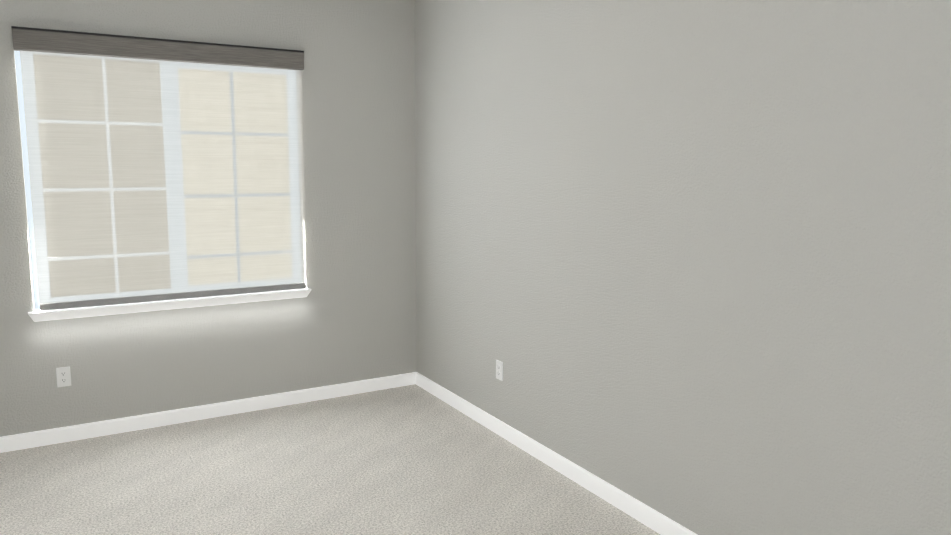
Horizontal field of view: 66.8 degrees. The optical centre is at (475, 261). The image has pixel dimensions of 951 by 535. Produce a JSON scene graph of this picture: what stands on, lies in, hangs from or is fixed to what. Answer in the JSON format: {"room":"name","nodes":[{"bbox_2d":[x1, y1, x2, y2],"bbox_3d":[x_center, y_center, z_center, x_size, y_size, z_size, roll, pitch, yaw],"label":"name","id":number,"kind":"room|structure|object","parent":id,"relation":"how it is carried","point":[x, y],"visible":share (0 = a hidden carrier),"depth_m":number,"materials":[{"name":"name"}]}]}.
{"room":"empty bedroom","nodes":[
{"label":"empty bedroom","id":0,"kind":"room"},
{"bbox_2d":[0,0,415,436],"bbox_3d":[-1.807,-0.375,4.344,3.130,2.740,0.150,-4,9,-30],"label":"wall","id":1,"kind":"structure","parent":0,"point":[351,317],"depth_m":4.60,"materials":[{"name":"grey paint"}]},
{"bbox_2d":[14,51,39,308],"bbox_3d":[-1.823,-0.523,4.343,1.520,1.492,0.080,-4,9,-30],"label":"window","id":2,"kind":"structure","parent":1,"relation":"in","point":[26,176],"depth_m":3.94,"materials":[{"name":"white plastic"}]},
{"bbox_2d":[56,366,70,386],"bbox_3d":[-2.333,0.656,4.088,0.070,0.114,0.007,-4,9,-30],"label":"electrical outlet","id":3,"kind":"object","parent":1,"relation":"attached to","point":[63,375],"visible":1,"depth_m":4.08,"materials":[{"name":"white plastic"}]},
{"bbox_2d":[11,26,306,310],"bbox_3d":[-1.748,-0.517,4.226,1.532,1.502,0.076,-4,9,-30],"label":"window blind","id":4,"kind":"object","parent":1,"relation":"attached to","point":[163,169],"visible":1,"depth_m":4.18,"materials":[{"name":"fabric"}]},
{"bbox_2d":[28,288,311,321],"bbox_3d":[-1.801,0.250,4.404,1.578,0.055,0.207,-4,9,-30],"label":"window sill","id":5,"kind":"structure","parent":1,"relation":"attached to","point":[37,315],"depth_m":4.28,"materials":[{"name":"white wood"}]},
{"bbox_2d":[0,372,415,452],"bbox_3d":[-1.775,0.948,4.458,3.130,0.087,0.013,-4,9,-30],"label":"baseboard","id":6,"kind":"structure","parent":1,"relation":"attached to","point":[79,432],"depth_m":4.47,"materials":[{"name":"white wood"}]},
{"bbox_2d":[0,384,660,534],"bbox_3d":[-0.503,1.349,2.332,3.430,0.100,5.330,-4,9,-30],"label":"floor","id":7,"kind":"structure","parent":0,"point":[414,459],"depth_m":3.65,"materials":[{"name":"beige carpet"}]},
{"bbox_2d":[415,0,950,534],"bbox_3d":[0.921,-0.162,2.961,0.150,2.740,5.330,-4,9,-30],"label":"wall","id":8,"kind":"structure","parent":0,"point":[685,264],"depth_m":2.86,"materials":[{"name":"grey paint"}]},
{"bbox_2d":[496,360,502,380],"bbox_3d":[0.140,0.643,4.244,0.007,0.114,0.070,-4,9,-30],"label":"electrical outlet","id":9,"kind":"object","parent":8,"relation":"attached to","point":[499,370],"visible":1,"depth_m":4.24,"materials":[{"name":"white plastic"}]},
{"bbox_2d":[416,372,696,534],"bbox_3d":[0.841,1.157,3.103,0.013,0.087,5.030,-4,9,-30],"label":"baseboard","id":10,"kind":"structure","parent":8,"relation":"attached to","point":[650,517],"depth_m":3.73,"materials":[{"name":"white wood"}]}
]}

